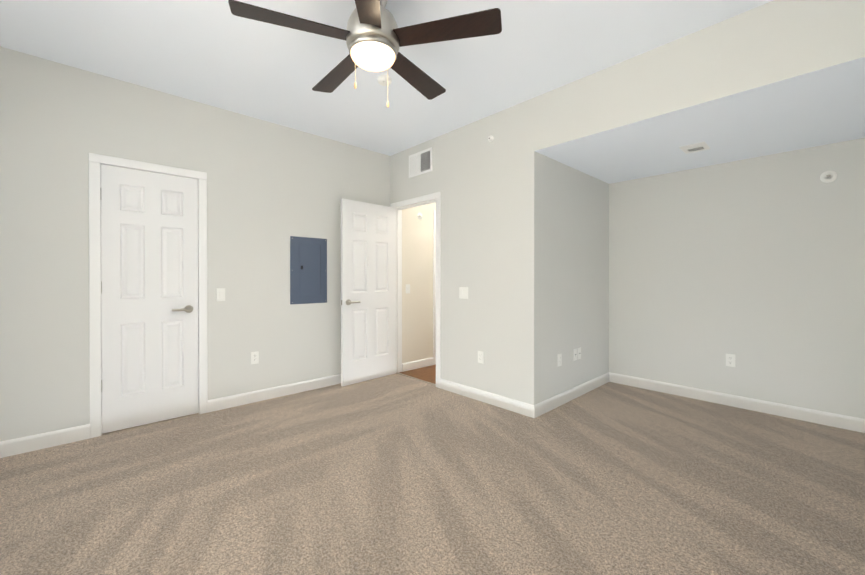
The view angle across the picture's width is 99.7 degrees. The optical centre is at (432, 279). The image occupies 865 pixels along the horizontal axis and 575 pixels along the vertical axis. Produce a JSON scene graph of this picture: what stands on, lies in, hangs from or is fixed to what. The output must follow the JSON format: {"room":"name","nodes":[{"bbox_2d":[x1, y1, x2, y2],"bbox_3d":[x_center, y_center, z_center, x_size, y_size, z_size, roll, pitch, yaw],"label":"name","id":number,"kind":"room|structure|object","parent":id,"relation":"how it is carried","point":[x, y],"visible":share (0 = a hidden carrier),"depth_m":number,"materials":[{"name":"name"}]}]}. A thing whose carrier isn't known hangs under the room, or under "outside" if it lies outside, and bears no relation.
{"room":"empty bedroom","nodes":[
{"label":"empty bedroom","id":0,"kind":"room"},
{"bbox_2d":[0,46,389,441],"bbox_3d":[-1.809,-0.184,3.443,3.640,2.700,0.120,0,0,-43],"label":"wall","id":1,"kind":"structure","parent":0,"point":[272,188],"depth_m":2.96,"materials":[{"name":"paint"}]},
{"bbox_2d":[0,424,89,457],"bbox_3d":[-2.753,1.119,2.475,0.628,0.105,0.014,0,0,-43],"label":"baseboard","id":2,"kind":"structure","parent":1,"relation":"attached to","point":[16,446],"depth_m":2.53,"materials":[{"name":"white wood"}]},
{"bbox_2d":[89,153,207,437],"bbox_3d":[-2.289,0.118,2.984,0.753,2.100,0.136,0,0,-43],"label":"door frame","id":3,"kind":"structure","parent":1,"relation":"attached to","point":[96,161],"depth_m":2.72,"materials":[{"name":"white wood"}]},
{"bbox_2d":[100,164,198,433],"bbox_3d":[-2.272,0.147,2.959,0.634,2.024,0.147,0,0,-43],"label":"closet door","id":4,"kind":"structure","parent":1,"relation":"in","point":[149,292],"depth_m":2.93,"materials":[{"name":"white wood"}]},
{"bbox_2d":[216,288,224,300],"bbox_3d":[-1.896,0.137,3.272,0.070,0.115,0.017,0,0,-43],"label":"light switch","id":5,"kind":"object","parent":1,"relation":"attached to","point":[220,294],"visible":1,"depth_m":3.27,"materials":[{"name":"white plastic"}]},
{"bbox_2d":[251,351,258,363],"bbox_3d":[-1.690,0.746,3.472,0.070,0.115,0.011,0,0,-43],"label":"outlet","id":6,"kind":"object","parent":1,"relation":"attached to","point":[254,357],"visible":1,"depth_m":3.47,"materials":[{"name":"white plastic"}]},
{"bbox_2d":[208,374,340,411],"bbox_3d":[-1.247,1.111,3.883,1.989,0.105,0.014,0,0,-43],"label":"baseboard","id":7,"kind":"structure","parent":1,"relation":"attached to","point":[226,402],"depth_m":3.56,"materials":[{"name":"white wood"}]},
{"bbox_2d":[290,236,326,303],"bbox_3d":[-1.293,-0.094,3.834,0.400,0.692,0.022,0,0,-43],"label":"breaker panel","id":8,"kind":"object","parent":1,"relation":"attached to","point":[308,269],"visible":1,"depth_m":3.82,"materials":[{"name":"blue"}]},
{"bbox_2d":[0,0,772,155],"bbox_3d":[0.350,-1.582,3.031,6.240,0.100,4.860,0,0,-43],"label":"ceiling","id":9,"kind":"structure","parent":0,"point":[217,53],"depth_m":2.45,"materials":[{"name":"paint"}]},
{"bbox_2d":[228,0,501,107],"bbox_3d":[-0.332,-1.239,1.943,1.285,0.575,1.244,0,0,-43],"label":"ceiling fan","id":10,"kind":"object","parent":9,"relation":"hanging from","point":[374,36],"visible":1,"depth_m":1.82,"materials":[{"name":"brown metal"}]},
{"bbox_2d":[377,75,391,85],"bbox_3d":[-0.366,-1.513,2.787,0.110,0.034,0.110,0,0,-43],"label":"smoke detector","id":11,"kind":"object","parent":9,"relation":"attached to","point":[384,80],"visible":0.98,"depth_m":2.76,"materials":[{"name":"white"}]},
{"bbox_2d":[400,364,435,383],"bbox_3d":[1.129,1.211,4.811,2.690,0.096,2.146,0,0,-43],"label":"floor","id":12,"kind":"structure","parent":0,"point":[427,373],"depth_m":4.52,"materials":[{"name":"brown wood"}]},
{"bbox_2d":[402,203,435,362],"bbox_3d":[0.524,-0.194,5.516,2.600,2.700,0.120,0,0,-43],"label":"wall","id":13,"kind":"structure","parent":0,"point":[417,300],"depth_m":4.76,"materials":[{"name":"white paint"}]},
{"bbox_2d":[406,284,409,292],"bbox_3d":[-0.310,0.120,4.646,0.070,0.115,0.017,0,0,-43],"label":"light switch","id":14,"kind":"object","parent":13,"relation":"attached to","point":[407,288],"visible":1,"depth_m":4.64,"materials":[{"name":"white plastic"}]},
{"bbox_2d":[402,357,433,371],"bbox_3d":[-0.184,1.107,4.769,0.535,0.105,0.014,0,0,-43],"label":"baseboard","id":15,"kind":"structure","parent":13,"relation":"attached to","point":[407,366],"depth_m":4.75,"materials":[{"name":"white wood"}]},
{"bbox_2d":[417,212,422,219],"bbox_3d":[-0.155,-0.831,4.775,0.096,0.096,0.029,0,0,-43],"label":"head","id":16,"kind":"object","parent":13,"relation":"attached to","point":[419,215],"visible":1,"depth_m":4.77,"materials":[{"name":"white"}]},
{"bbox_2d":[0,373,864,574],"bbox_3d":[0.181,1.221,2.478,5.218,0.100,4.260,0,0,-43],"label":"floor carpet","id":17,"kind":"object","parent":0,"point":[396,474],"visible":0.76,"depth_m":2.02,"materials":[{"name":"beige carpet"}]},
{"bbox_2d":[390,98,541,404],"bbox_3d":[0.209,-0.186,3.862,0.120,2.700,2.026,0,0,-43],"label":"wall","id":18,"kind":"structure","parent":0,"point":[491,226],"depth_m":3.42,"materials":[{"name":"paint"}]},
{"bbox_2d":[390,192,440,387],"bbox_3d":[-0.168,0.113,4.268,0.152,2.102,0.880,0,0,-43],"label":"door frame","id":19,"kind":"structure","parent":18,"relation":"attached to","point":[434,197],"depth_m":4.52,"materials":[{"name":"white wood"}]},
{"bbox_2d":[341,198,395,385],"bbox_3d":[-0.708,0.140,4.209,0.764,2.028,0.153,0,0,-43],"label":"entry door","id":20,"kind":"structure","parent":19,"relation":"attached to","point":[368,291],"depth_m":4.17,"materials":[{"name":"white wood"}]},
{"bbox_2d":[409,147,431,177],"bbox_3d":[-0.140,-1.317,4.135,0.010,0.260,0.400,0,0,-43],"label":"air vent","id":21,"kind":"object","parent":18,"relation":"in","point":[420,162],"visible":1,"depth_m":4.12,"materials":[{"name":"white metal"}]},
{"bbox_2d":[459,287,467,298],"bbox_3d":[0.310,0.135,3.659,0.017,0.115,0.116,0,0,-43],"label":"light switch","id":22,"kind":"object","parent":18,"relation":"attached to","point":[463,292],"visible":1,"depth_m":3.66,"materials":[{"name":"white plastic"}]},
{"bbox_2d":[478,351,483,363],"bbox_3d":[0.462,0.746,3.504,0.011,0.115,0.070,0,0,-43],"label":"outlet","id":23,"kind":"object","parent":18,"relation":"attached to","point":[480,356],"visible":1,"depth_m":3.49,"materials":[{"name":"white plastic"}]},
{"bbox_2d":[440,378,535,416],"bbox_3d":[0.462,1.113,3.500,0.014,0.105,1.110,0,0,-43],"label":"baseboard","id":24,"kind":"structure","parent":18,"relation":"attached to","point":[523,408],"depth_m":3.42,"materials":[{"name":"white wood"}]},
{"bbox_2d":[488,135,493,141],"bbox_3d":[0.536,-1.314,3.397,0.030,0.060,0.060,0,0,-43],"label":"sensor","id":25,"kind":"object","parent":18,"relation":"attached to","point":[490,138],"visible":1,"depth_m":3.39,"materials":[{"name":"white plastic"}]},
{"bbox_2d":[541,155,608,401],"bbox_3d":[1.480,-0.185,3.746,1.578,2.700,0.120,0,0,-43],"label":"wall","id":26,"kind":"structure","parent":0,"point":[575,258],"depth_m":3.56,"materials":[{"name":"paint"}]},
{"bbox_2d":[558,353,561,366],"bbox_3d":[1.178,0.747,3.381,0.070,0.115,0.011,0,0,-43],"label":"outlet","id":27,"kind":"object","parent":26,"relation":"attached to","point":[560,359],"visible":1,"depth_m":3.38,"materials":[{"name":"white plastic"}]},
{"bbox_2d":[532,372,611,417],"bbox_3d":[1.423,1.113,3.607,1.564,0.105,0.014,0,0,-43],"label":"baseboard","id":28,"kind":"structure","parent":26,"relation":"attached to","point":[545,406],"depth_m":3.49,"materials":[{"name":"white wood"}]},
{"bbox_2d":[573,348,576,360],"bbox_3d":[1.404,0.740,3.592,0.070,0.115,0.010,0,0,-43],"label":"outlet","id":29,"kind":"object","parent":26,"relation":"attached to","point":[574,354],"visible":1,"depth_m":3.58,"materials":[{"name":"white plastic"}]},
{"bbox_2d":[577,347,580,358],"bbox_3d":[1.470,0.740,3.654,0.070,0.115,0.010,0,0,-43],"label":"outlet","id":30,"kind":"object","parent":26,"relation":"attached to","point":[579,353],"visible":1,"depth_m":3.65,"materials":[{"name":"white plastic"}]},
{"bbox_2d":[534,0,864,183],"bbox_3d":[2.115,-1.306,2.886,1.578,0.450,1.994,0,0,-43],"label":"ceiling","id":31,"kind":"structure","parent":0,"point":[775,77],"depth_m":2.39,"materials":[{"name":"paint"}]},
{"bbox_2d":[679,141,709,153],"bbox_3d":[2.152,-1.078,2.995,0.220,0.008,0.170,0,0,-43],"label":"ceiling vent","id":32,"kind":"object","parent":31,"relation":"in","point":[695,147],"visible":1,"depth_m":2.98,"materials":[{"name":"white metal"}]},
{"bbox_2d":[609,138,864,418],"bbox_3d":[2.776,-0.184,3.428,0.120,2.700,2.114,0,0,-43],"label":"wall","id":33,"kind":"structure","parent":0,"point":[755,266],"depth_m":3.27,"materials":[{"name":"paint"}]},
{"bbox_2d":[726,354,734,366],"bbox_3d":[2.749,0.747,3.368,0.011,0.115,0.070,0,0,-43],"label":"outlet","id":34,"kind":"object","parent":33,"relation":"attached to","point":[730,360],"visible":1,"depth_m":3.36,"materials":[{"name":"white plastic"}]},
{"bbox_2d":[612,373,864,432],"bbox_3d":[2.676,1.114,3.444,0.014,0.105,1.964,0,0,-43],"label":"baseboard","id":35,"kind":"structure","parent":33,"relation":"attached to","point":[789,411],"depth_m":3.26,"materials":[{"name":"white wood"}]},
{"bbox_2d":[820,171,837,182],"bbox_3d":[3.157,-0.821,2.909,0.029,0.096,0.096,0,0,-43],"label":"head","id":36,"kind":"object","parent":33,"relation":"attached to","point":[828,176],"visible":1,"depth_m":2.91,"materials":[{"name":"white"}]}
]}

